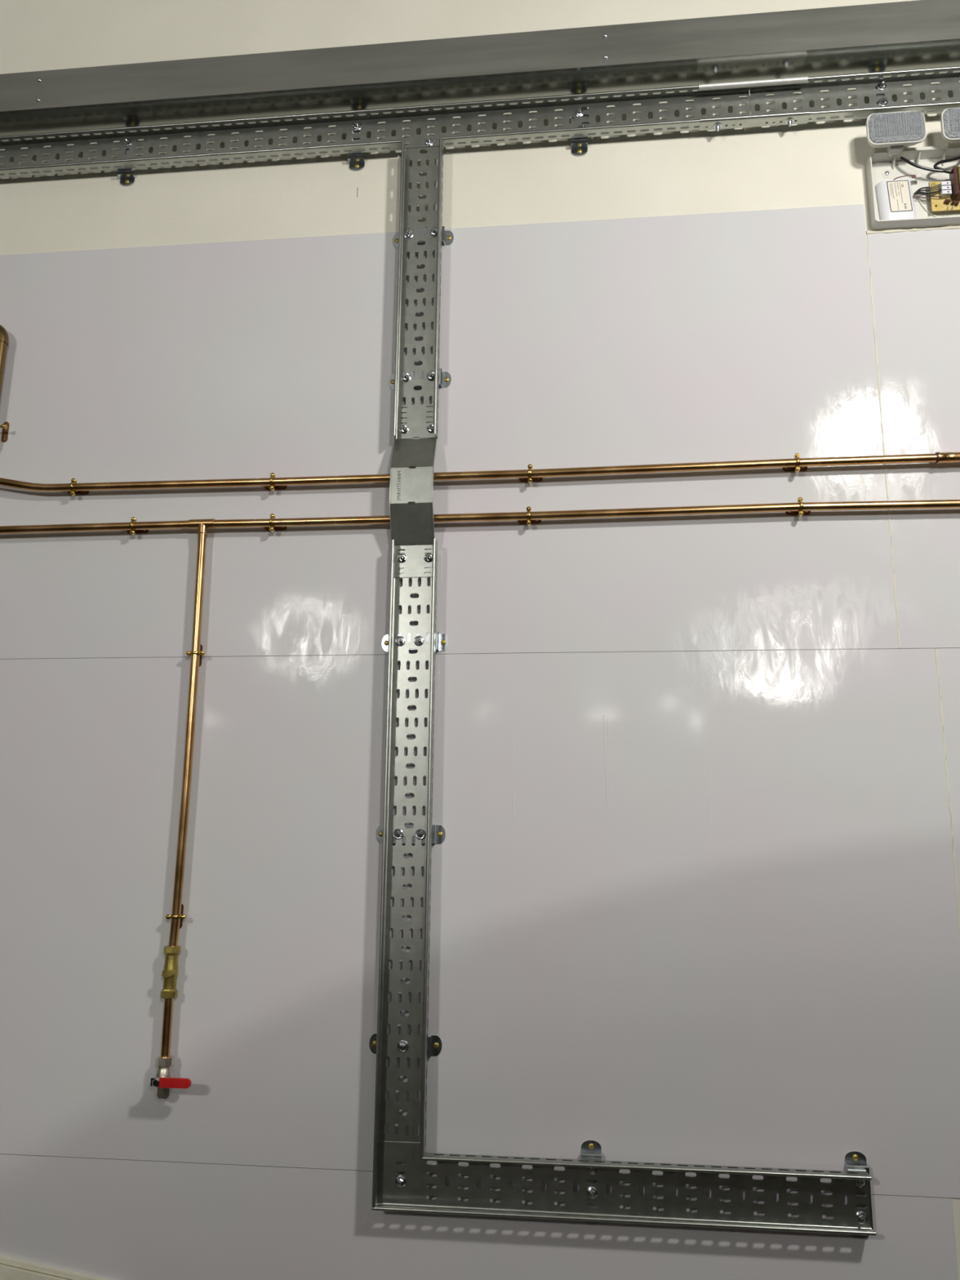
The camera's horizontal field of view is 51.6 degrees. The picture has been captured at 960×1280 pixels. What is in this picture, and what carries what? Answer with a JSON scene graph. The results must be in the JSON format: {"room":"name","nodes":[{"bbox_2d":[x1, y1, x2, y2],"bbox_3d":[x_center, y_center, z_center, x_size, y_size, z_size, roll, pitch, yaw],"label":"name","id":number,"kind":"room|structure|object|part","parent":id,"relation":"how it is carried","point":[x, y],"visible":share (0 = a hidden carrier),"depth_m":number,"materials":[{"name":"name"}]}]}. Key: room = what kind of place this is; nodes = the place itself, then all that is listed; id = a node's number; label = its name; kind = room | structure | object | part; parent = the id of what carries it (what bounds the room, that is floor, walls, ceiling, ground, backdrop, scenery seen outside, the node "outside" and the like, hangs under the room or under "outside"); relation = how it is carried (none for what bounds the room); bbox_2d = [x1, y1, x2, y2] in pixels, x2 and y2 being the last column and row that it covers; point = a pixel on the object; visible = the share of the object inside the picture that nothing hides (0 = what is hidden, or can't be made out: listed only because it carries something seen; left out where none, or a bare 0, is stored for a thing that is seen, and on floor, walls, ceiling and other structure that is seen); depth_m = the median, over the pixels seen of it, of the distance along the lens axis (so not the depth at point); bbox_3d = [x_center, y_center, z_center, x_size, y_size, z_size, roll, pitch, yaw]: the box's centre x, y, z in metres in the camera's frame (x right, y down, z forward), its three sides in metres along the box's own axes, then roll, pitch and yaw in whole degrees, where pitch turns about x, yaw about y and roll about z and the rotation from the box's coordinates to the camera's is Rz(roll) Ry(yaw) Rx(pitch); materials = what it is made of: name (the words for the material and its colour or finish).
{"room":"utility room","nodes":[
{"label":"utility room","id":0,"kind":"room"},
{"bbox_2d":[0,0,959,1279],"bbox_3d":[0.192,-0.193,1.828,7.800,4.340,0.120,-1,-12,6],"label":"wall","id":1,"kind":"structure","parent":0,"point":[813,164],"depth_m":1.98,"materials":[{"name":"beige paint"}]},
{"bbox_2d":[0,324,8,397],"bbox_3d":[-1.085,-0.488,1.946,0.314,0.278,0.025,-1,-12,6],"label":"copper pipe","id":2,"kind":"object","parent":1,"relation":"attached to","point":[4,338],"visible":1,"depth_m":1.94,"materials":[{"name":"brown metal"}]},
{"bbox_2d":[0,422,8,442],"bbox_3d":[-0.944,-0.409,1.919,0.068,0.042,0.039,-1,-12,6],"label":"clip","id":3,"kind":"object","parent":1,"relation":"attached to","point":[5,428],"visible":1,"depth_m":1.93,"materials":[{"name":"gold metal"}]},
{"bbox_2d":[0,1254,108,1279],"bbox_3d":[-0.722,1.044,1.599,0.320,0.115,0.016,-1,-12,6],"label":"trim","id":4,"kind":"structure","parent":1,"relation":"attached to","point":[11,1268],"depth_m":1.60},
{"bbox_2d":[67,478,88,496],"bbox_3d":[-0.766,-0.287,1.877,0.042,0.033,0.031,-1,-12,6],"label":"clip","id":5,"kind":"object","parent":1,"relation":"attached to","point":[72,492],"visible":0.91,"depth_m":1.87,"materials":[{"name":"gold metal"}]},
{"bbox_2d":[116,139,138,186],"bbox_3d":[-0.720,-0.986,2.028,0.031,0.120,0.016,-1,-12,6],"label":"bracket","id":6,"kind":"object","parent":1,"relation":"attached to","point":[126,177],"visible":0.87,"depth_m":2.02,"materials":[{"name":"metal"}]},
{"bbox_2d":[0,84,750,177],"bbox_3d":[-0.420,-0.998,1.975,1.872,0.080,0.026,-1,-12,6],"label":"cable tray","id":7,"kind":"object","parent":6,"relation":"attached to","point":[676,100],"visible":0.97,"depth_m":1.96,"materials":[{"name":"metal"}]},
{"bbox_2d":[124,138,131,146],"bbox_3d":[-0.718,-1.013,2.022,0.016,0.016,0.002,-1,-12,6],"label":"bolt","id":8,"kind":"object","parent":7,"relation":"in","point":[127,142],"depth_m":2.02,"materials":[{"name":"metal"}]},
{"bbox_2d":[353,122,360,130],"bbox_3d":[-0.244,-1.019,1.965,0.016,0.016,0.011,-1,-12,6],"label":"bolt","id":9,"kind":"object","parent":7,"relation":"in","point":[357,126],"depth_m":1.97,"materials":[{"name":"metal"}]},
{"bbox_2d":[424,137,432,146],"bbox_3d":[-0.101,-0.975,1.939,0.016,0.016,0.011,-1,-12,6],"label":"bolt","id":10,"kind":"object","parent":7,"relation":"in","point":[428,141],"depth_m":1.94,"materials":[{"name":"metal"}]},
{"bbox_2d":[575,108,583,116],"bbox_3d":[0.192,-1.020,1.915,0.016,0.016,0.011,-1,-12,6],"label":"washer","id":11,"kind":"object","parent":7,"relation":"in","point":[579,113],"depth_m":1.92,"materials":[{"name":"metal"}]},
{"bbox_2d":[578,123,586,127],"bbox_3d":[0.197,-0.987,1.908,0.016,0.016,0.011,-1,-12,6],"label":"washer","id":12,"kind":"object","parent":7,"relation":"in","point":[582,125],"depth_m":1.91,"materials":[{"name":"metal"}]},
{"bbox_2d":[697,76,808,90],"bbox_3d":[0.514,-1.051,1.878,0.200,0.020,0.027,-1,-12,6],"label":"coupler","id":13,"kind":"object","parent":7,"relation":"attached to","point":[797,80],"visible":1,"depth_m":1.87,"materials":[{"name":"metal"}]},
{"bbox_2d":[698,111,810,131],"bbox_3d":[0.514,-0.970,1.862,0.200,0.018,0.025,-1,-12,6],"label":"coupler","id":14,"kind":"object","parent":7,"relation":"attached to","point":[787,118],"visible":1,"depth_m":1.86,"materials":[{"name":"metal"}]},
{"bbox_2d":[150,1055,191,1098],"bbox_3d":[-0.498,0.715,1.619,0.072,0.063,0.048,-1,-12,6],"label":"valve","id":15,"kind":"object","parent":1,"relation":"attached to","point":[164,1082],"visible":1,"depth_m":1.61,"materials":[{"name":"silver metal"}]},
{"bbox_3d":[-0.523,0.714,1.603,0.017,0.012,0.002,-1,-12,6],"label":"lever","id":16,"kind":"part","parent":15,"relation":"part of","materials":[{"name":"metal"}]},
{"bbox_2d":[154,1087,172,1098],"bbox_3d":[-0.518,0.740,1.626,0.025,0.017,0.025,-1,-12,6],"label":"outlet","id":17,"kind":"object","parent":15,"relation":"attached to","point":[160,1093],"depth_m":1.62,"materials":[{"name":"silver metal"}]},
{"bbox_2d":[165,903,186,928],"bbox_3d":[-0.515,0.470,1.688,0.033,0.042,0.031,-1,-12,6],"label":"clip","id":18,"kind":"object","parent":1,"relation":"attached to","point":[181,916],"visible":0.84,"depth_m":1.68,"materials":[{"name":"brown metal"}]},
{"bbox_2d":[160,533,206,1057],"bbox_3d":[-0.513,0.249,1.730,0.020,0.911,0.015,-1,-12,6],"label":"copper pipe","id":19,"kind":"object","parent":1,"relation":"attached to","point":[202,542],"visible":1,"depth_m":1.73,"materials":[{"name":"brown metal"}]},
{"bbox_2d":[160,945,181,999],"bbox_3d":[-0.519,0.556,1.663,0.026,0.084,0.030,-1,-12,6],"label":"valve","id":20,"kind":"object","parent":19,"relation":"attached to","point":[170,973],"visible":1,"depth_m":1.66,"materials":[{"name":"gold metal"}]},
{"bbox_3d":[-0.518,0.555,1.650,0.021,0.013,0.005,-1,-12,6],"label":"wing handle","id":21,"kind":"part","parent":20,"relation":"part of","materials":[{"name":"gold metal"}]},
{"bbox_2d":[186,644,204,666],"bbox_3d":[-0.508,0.025,1.782,0.033,0.042,0.031,-1,-12,6],"label":"clip","id":22,"kind":"object","parent":1,"relation":"attached to","point":[201,652],"visible":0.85,"depth_m":1.77,"materials":[{"name":"brown metal"}]},
{"bbox_2d":[264,472,286,491],"bbox_3d":[-0.382,-0.290,1.835,0.042,0.033,0.031,-1,-12,6],"label":"clip","id":23,"kind":"object","parent":1,"relation":"attached to","point":[272,487],"visible":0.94,"depth_m":1.83,"materials":[{"name":"brown metal"}]},
{"bbox_2d":[347,124,364,170],"bbox_3d":[-0.245,-0.993,1.975,0.031,0.120,0.016,-1,-12,6],"label":"bracket","id":24,"kind":"object","parent":1,"relation":"attached to","point":[357,162],"visible":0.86,"depth_m":1.97,"materials":[{"name":"metal"}]},
{"bbox_2d":[368,1033,441,1057],"bbox_3d":[-0.122,0.658,1.611,0.120,0.031,0.016,-1,-12,6],"label":"bracket","id":25,"kind":"object","parent":1,"relation":"attached to","point":[434,1042],"visible":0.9,"depth_m":1.61,"materials":[{"name":"metal"}]},
{"bbox_2d":[375,824,445,844],"bbox_3d":[-0.119,0.329,1.681,0.120,0.031,0.016,-1,-12,6],"label":"bracket","id":26,"kind":"object","parent":1,"relation":"attached to","point":[438,833],"visible":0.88,"depth_m":1.68,"materials":[{"name":"metal"}]},
{"bbox_2d":[371,538,437,1208],"bbox_3d":[-0.121,0.353,1.654,0.080,1.080,0.026,-1,-12,6],"label":"cable tray","id":27,"kind":"object","parent":26,"relation":"attached to","point":[403,1046],"visible":1,"depth_m":1.66,"materials":[{"name":"metal"}]},
{"bbox_2d":[392,828,403,839],"bbox_3d":[-0.138,0.327,1.673,0.018,0.018,0.002,-1,-12,6],"label":"washer","id":28,"kind":"object","parent":27,"relation":"in","point":[397,833],"depth_m":1.67,"materials":[{"name":"metal"}]},
{"bbox_2d":[395,635,404,646],"bbox_3d":[-0.140,0.002,1.742,0.018,0.018,0.002,-1,-12,6],"label":"washer","id":29,"kind":"object","parent":27,"relation":"in","point":[399,641],"depth_m":1.74,"materials":[{"name":"metal"}]},
{"bbox_2d":[397,1040,408,1052],"bbox_3d":[-0.124,0.655,1.601,0.018,0.018,0.002,-1,-12,6],"label":"washer","id":30,"kind":"object","parent":27,"relation":"in","point":[402,1045],"depth_m":1.60,"materials":[{"name":"metal"}]},
{"bbox_2d":[389,404,436,577],"bbox_3d":[-0.120,-0.276,1.781,0.078,0.328,0.034,-1,-12,6],"label":"bridge","id":31,"kind":"object","parent":27,"relation":"attached to","point":[410,524],"visible":0.97,"depth_m":1.77,"materials":[{"name":"metal"}]},
{"bbox_2d":[397,553,406,562],"bbox_3d":[-0.139,-0.146,1.771,0.017,0.017,0.002,-1,-12,6],"label":"washer","id":32,"kind":"object","parent":31,"relation":"in","point":[402,557],"depth_m":1.77,"materials":[{"name":"metal"}]},
{"bbox_2d":[399,424,408,433],"bbox_3d":[-0.139,-0.387,1.822,0.017,0.017,0.002,-1,-12,6],"label":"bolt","id":33,"kind":"object","parent":31,"relation":"in","point":[403,428],"depth_m":1.82,"materials":[{"name":"metal"}]},
{"bbox_2d":[423,553,432,562],"bbox_3d":[-0.091,-0.146,1.766,0.017,0.017,0.002,-1,-12,6],"label":"washer","id":34,"kind":"object","parent":31,"relation":"in","point":[428,557],"depth_m":1.76,"materials":[{"name":"metal"}]},
{"bbox_2d":[426,424,433,433],"bbox_3d":[-0.089,-0.387,1.817,0.017,0.017,0.002,-1,-12,6],"label":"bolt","id":35,"kind":"object","parent":31,"relation":"in","point":[429,427],"depth_m":1.81,"materials":[{"name":"metal"}]},
{"bbox_2d":[413,635,423,645],"bbox_3d":[-0.107,0.002,1.738,0.018,0.018,0.002,-1,-12,6],"label":"washer","id":36,"kind":"object","parent":27,"relation":"in","point":[419,640],"depth_m":1.74,"materials":[{"name":"metal"}]},
{"bbox_2d":[414,828,426,839],"bbox_3d":[-0.100,0.326,1.669,0.018,0.018,0.002,-1,-12,6],"label":"washer","id":37,"kind":"object","parent":27,"relation":"in","point":[420,833],"depth_m":1.67,"materials":[{"name":"metal"}]},
{"bbox_2d":[382,631,448,651],"bbox_3d":[-0.116,0.003,1.749,0.120,0.031,0.016,-1,-12,6],"label":"bracket","id":38,"kind":"object","parent":1,"relation":"attached to","point":[442,639],"visible":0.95,"depth_m":1.75,"materials":[{"name":"metal"}]},
{"bbox_2d":[387,368,451,389],"bbox_3d":[-0.114,-0.487,1.853,0.120,0.031,0.016,-1,-12,6],"label":"bracket","id":39,"kind":"object","parent":1,"relation":"attached to","point":[445,379],"visible":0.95,"depth_m":1.85,"materials":[{"name":"metal"}]},
{"bbox_2d":[392,226,453,248],"bbox_3d":[-0.111,-0.777,1.915,0.120,0.031,0.016,-1,-12,6],"label":"bracket","id":40,"kind":"object","parent":1,"relation":"attached to","point":[447,237],"visible":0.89,"depth_m":1.91,"materials":[{"name":"metal"}]},
{"bbox_2d":[392,138,444,439],"bbox_3d":[-0.115,-0.669,1.870,0.080,0.613,0.026,-1,-12,6],"label":"cable tray","id":41,"kind":"object","parent":40,"relation":"attached to","point":[404,384],"visible":1,"depth_m":1.88,"materials":[{"name":"metal"}]},
{"bbox_2d":[400,373,410,382],"bbox_3d":[-0.138,-0.488,1.846,0.018,0.018,0.002,-1,-12,6],"label":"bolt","id":42,"kind":"object","parent":41,"relation":"in","point":[406,377],"depth_m":1.84,"materials":[{"name":"metal"}]},
{"bbox_2d":[404,230,413,238],"bbox_3d":[-0.137,-0.780,1.907,0.018,0.018,0.002,-1,-12,6],"label":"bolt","id":43,"kind":"object","parent":41,"relation":"in","point":[407,233],"depth_m":1.91,"materials":[{"name":"metal"}]},
{"bbox_2d":[426,371,434,381],"bbox_3d":[-0.090,-0.489,1.840,0.018,0.018,0.002,-1,-12,6],"label":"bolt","id":44,"kind":"object","parent":41,"relation":"in","point":[430,375],"depth_m":1.84,"materials":[{"name":"metal"}]},
{"bbox_2d":[430,228,437,237],"bbox_3d":[-0.087,-0.780,1.902,0.018,0.018,0.002,-1,-12,6],"label":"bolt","id":45,"kind":"object","parent":41,"relation":"in","point":[433,232],"depth_m":1.90,"materials":[{"name":"metal"}]},
{"bbox_2d":[0,204,898,658],"bbox_3d":[-1.491,-0.367,1.993,4.422,0.838,0.002,-1,-12,6],"label":"wall panel","id":46,"kind":"object","parent":1,"relation":"attached to","point":[749,335],"depth_m":1.83,"materials":[{"name":"white plastic"}]},
{"bbox_2d":[0,1154,958,1279],"bbox_3d":[-1.502,1.403,1.619,4.436,1.097,0.002,-1,-12,6],"label":"wall panel","id":47,"kind":"object","parent":1,"relation":"attached to","point":[106,1219],"depth_m":1.57,"materials":[{"name":"grey paint"}]},
{"bbox_2d":[0,648,959,1198],"bbox_3d":[-1.471,0.454,1.817,4.480,0.839,0.002,-1,-12,6],"label":"wall panel","id":48,"kind":"object","parent":1,"relation":"attached to","point":[793,1004],"depth_m":1.65,"materials":[{"name":"white plastic"}]},
{"bbox_2d":[0,0,959,141],"bbox_3d":[-0.058,-1.110,1.945,2.700,0.088,0.085,-1,-12,6],"label":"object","id":49,"kind":"object","parent":1,"relation":"attached to","point":[917,34],"visible":1,"depth_m":1.91,"materials":[{"name":"metal"}]},
{"bbox_2d":[0,452,959,491],"bbox_3d":[-0.015,-0.335,1.796,2.402,0.094,0.021,-1,-12,6],"label":"copper pipe","id":50,"kind":"object","parent":1,"relation":"attached to","point":[938,457],"visible":0.98,"depth_m":1.77,"materials":[{"name":"brown metal"}]},
{"bbox_2d":[0,647,959,659],"bbox_3d":[0.183,0.021,1.721,7.800,0.001,0.001,-1,-12,6],"label":"trim","id":51,"kind":"structure","parent":1,"relation":"attached to","point":[950,647],"depth_m":1.73,"materials":[{"name":"grey plastic"}]},
{"bbox_2d":[0,1153,959,1199],"bbox_3d":[0.175,0.844,1.548,7.800,0.001,0.001,-1,-12,6],"label":"trim","id":52,"kind":"structure","parent":1,"relation":"attached to","point":[0,1153],"depth_m":1.60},
{"bbox_2d":[0,499,959,534],"bbox_3d":[-0.015,-0.215,1.772,2.400,0.029,0.018,-1,-12,6],"label":"copper pipe","id":53,"kind":"object","parent":1,"relation":"attached to","point":[202,526],"visible":0.98,"depth_m":1.76,"materials":[{"name":"brown metal"}]},
{"bbox_2d":[126,516,148,535],"bbox_3d":[-0.643,-0.210,1.847,0.042,0.033,0.031,-1,-12,6],"label":"clip","id":54,"kind":"object","parent":53,"relation":"on","point":[132,531],"visible":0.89,"depth_m":1.84,"materials":[{"name":"brown metal"}]},
{"bbox_2d":[264,513,286,532],"bbox_3d":[-0.379,-0.213,1.818,0.042,0.033,0.031,-1,-12,6],"label":"clip","id":55,"kind":"object","parent":53,"relation":"attached to","point":[272,528],"visible":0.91,"depth_m":1.81,"materials":[{"name":"brown metal"}]},
{"bbox_2d":[517,506,541,525],"bbox_3d":[0.087,-0.219,1.766,0.042,0.033,0.031,-1,-12,6],"label":"clip","id":56,"kind":"object","parent":53,"relation":"attached to","point":[528,522],"visible":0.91,"depth_m":1.76,"materials":[{"name":"brown metal"}]},
{"bbox_2d":[786,497,810,516],"bbox_3d":[0.553,-0.228,1.716,0.042,0.033,0.031,-1,-12,6],"label":"clip","id":57,"kind":"object","parent":53,"relation":"attached to","point":[800,513],"visible":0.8,"depth_m":1.71,"materials":[{"name":"brown metal"}]},
{"bbox_2d":[511,729,516,824],"bbox_3d":[0.059,0.233,1.689,0.010,0.162,0.002,-1,-12,6],"label":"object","id":58,"kind":"object","parent":1,"relation":"attached to","point":[512,730],"visible":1,"depth_m":1.69,"materials":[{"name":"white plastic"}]},
{"bbox_2d":[519,464,542,483],"bbox_3d":[0.090,-0.297,1.782,0.042,0.033,0.031,-1,-12,6],"label":"clip","id":59,"kind":"object","parent":1,"relation":"attached to","point":[529,479],"visible":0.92,"depth_m":1.78,"materials":[{"name":"brown metal"}]},
{"bbox_2d":[571,106,587,155],"bbox_3d":[0.193,-0.998,1.927,0.031,0.120,0.016,-1,-12,6],"label":"bracket","id":60,"kind":"object","parent":1,"relation":"attached to","point":[579,145],"visible":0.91,"depth_m":1.92,"materials":[{"name":"metal"}]},
{"bbox_2d":[581,1140,601,1224],"bbox_3d":[0.173,0.842,1.538,0.031,0.120,0.016,-1,-12,6],"label":"bracket","id":61,"kind":"object","parent":1,"relation":"attached to","point":[590,1149],"visible":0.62,"depth_m":1.54,"materials":[{"name":"metal"}]},
{"bbox_2d":[603,715,608,805],"bbox_3d":[0.212,0.203,1.678,0.005,0.153,0.002,-1,-12,6],"label":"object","id":62,"kind":"object","parent":1,"relation":"attached to","point":[603,715],"visible":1,"depth_m":1.68,"materials":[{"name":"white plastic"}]},
{"bbox_2d":[607,728,610,804],"bbox_3d":[0.217,0.203,1.678,0.003,0.148,0.001,-1,-12,6],"label":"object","id":63,"kind":"object","parent":1,"relation":"attached to","point":[607,728],"visible":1,"depth_m":1.67,"materials":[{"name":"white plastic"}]},
{"bbox_2d":[782,453,807,472],"bbox_3d":[0.552,-0.307,1.732,0.042,0.033,0.031,-1,-12,6],"label":"clip","id":64,"kind":"object","parent":1,"relation":"attached to","point":[797,468],"visible":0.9,"depth_m":1.73,"materials":[{"name":"brown metal"}]},
{"bbox_2d":[844,1151,873,1238],"bbox_3d":[0.571,0.837,1.495,0.031,0.120,0.016,-1,-12,6],"label":"bracket","id":65,"kind":"object","parent":1,"relation":"attached to","point":[855,1161],"visible":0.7,"depth_m":1.50,"materials":[{"name":"metal"}]},
{"bbox_2d":[371,1141,875,1235],"bbox_3d":[0.206,0.834,1.515,0.754,0.093,0.026,-1,-12,6],"label":"cable tray","id":66,"kind":"object","parent":65,"relation":"attached to","point":[407,1192],"visible":1,"depth_m":1.52,"materials":[{"name":"metal"}]},
{"bbox_2d":[395,1175,405,1187],"bbox_3d":[-0.125,0.850,1.559,0.017,0.017,0.002,-1,-12,6],"label":"washer","id":67,"kind":"object","parent":66,"relation":"in","point":[400,1180],"depth_m":1.56,"materials":[{"name":"metal"}]},
{"bbox_2d":[586,1167,597,1174],"bbox_3d":[0.173,0.816,1.532,0.017,0.017,0.002,-1,-12,6],"label":"bolt","id":68,"kind":"object","parent":66,"relation":"in","point":[590,1171],"depth_m":1.53,"materials":[{"name":"metal"}]},
{"bbox_2d":[586,1186,597,1198],"bbox_3d":[0.172,0.849,1.525,0.017,0.017,0.002,-1,-12,6],"label":"bolt","id":69,"kind":"object","parent":66,"relation":"in","point":[591,1191],"depth_m":1.52,"materials":[{"name":"metal"}]},
{"bbox_2d":[854,1179,866,1187],"bbox_3d":[0.571,0.811,1.488,0.017,0.017,0.002,-1,-12,6],"label":"bolt","id":70,"kind":"object","parent":66,"relation":"in","point":[859,1183],"depth_m":1.49,"materials":[{"name":"metal"}]},
{"bbox_2d":[855,1211,867,1223],"bbox_3d":[0.568,0.860,1.478,0.017,0.017,0.002,-1,-12,6],"label":"bolt","id":71,"kind":"object","parent":66,"relation":"in","point":[861,1217],"depth_m":1.48,"materials":[{"name":"metal"}]},
{"bbox_2d":[875,86,884,104],"bbox_3d":[0.754,-1.006,1.865,0.031,0.120,0.016,-1,-12,6],"label":"bracket","id":72,"kind":"object","parent":1,"relation":"attached to","point":[876,87],"visible":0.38,"depth_m":1.86,"materials":[{"name":"metal"}]},
{"bbox_2d":[749,66,959,123],"bbox_3d":[0.873,-1.016,1.832,0.726,0.080,0.026,-1,-12,6],"label":"cable tray","id":73,"kind":"object","parent":72,"relation":"attached to","point":[949,81],"visible":0.96,"depth_m":1.86,"materials":[{"name":"metal"}]},
{"bbox_2d":[876,80,886,90],"bbox_3d":[0.752,-1.039,1.856,0.017,0.017,0.011,-1,-12,6],"label":"washer","id":74,"kind":"object","parent":73,"relation":"in","point":[881,85],"depth_m":1.86,"materials":[{"name":"metal"}]},
{"bbox_2d":[878,97,888,106],"bbox_3d":[0.752,-1.005,1.849,0.017,0.017,0.011,-1,-12,6],"label":"washer","id":75,"kind":"object","parent":73,"relation":"in","point":[882,101],"depth_m":1.85,"materials":[{"name":"metal"}]},
{"bbox_2d":[866,234,900,648],"bbox_3d":[0.706,-0.366,1.744,0.004,0.777,0.005,11,-16,-42],"label":"trim","id":76,"kind":"structure","parent":1,"relation":"attached to","point":[870,280],"depth_m":1.74,"materials":[{"name":"white plastic"}]},
{"bbox_2d":[865,107,959,230],"bbox_3d":[0.870,-0.859,1.796,0.329,0.200,0.068,-1,-12,6],"label":"emergency light","id":77,"kind":"object","parent":1,"relation":"attached to","point":[917,187],"visible":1,"depth_m":1.81,"materials":[{"name":"white plastic"}]},
{"bbox_2d":[886,180,912,212],"bbox_3d":[0.766,-0.811,1.813,0.041,0.063,0.001,-1,-12,6],"label":"print","id":78,"kind":"object","parent":77,"relation":"attached to","point":[899,193],"depth_m":1.81},
{"bbox_2d":[866,225,959,234],"bbox_3d":[0.848,-0.750,1.809,0.278,0.010,0.008,-1,-12,6],"label":"trim","id":79,"kind":"structure","parent":1,"relation":"attached to","point":[949,227],"depth_m":1.81,"materials":[{"name":"beige plastic"}]},
{"bbox_2d":[866,229,959,648],"bbox_3d":[2.385,-0.389,1.559,3.376,0.778,0.002,-1,-12,6],"label":"wall panel","id":80,"kind":"object","parent":1,"relation":"attached to","point":[915,276],"depth_m":1.74,"materials":[{"name":"white plastic"}]},
{"bbox_2d":[934,648,959,937],"bbox_3d":[0.756,0.422,1.571,0.005,0.832,0.004,-1,-12,6],"label":"trim","id":81,"kind":"structure","parent":1,"relation":"attached to","point":[935,650],"depth_m":1.61,"materials":[{"name":"white plastic"}]},
{"bbox_2d":[936,648,959,912],"bbox_3d":[2.406,0.400,1.389,3.318,0.832,0.002,-1,-12,6],"label":"wall panel","id":82,"kind":"object","parent":1,"relation":"attached to","point":[948,659],"depth_m":1.63,"materials":[{"name":"white plastic"}]}
]}

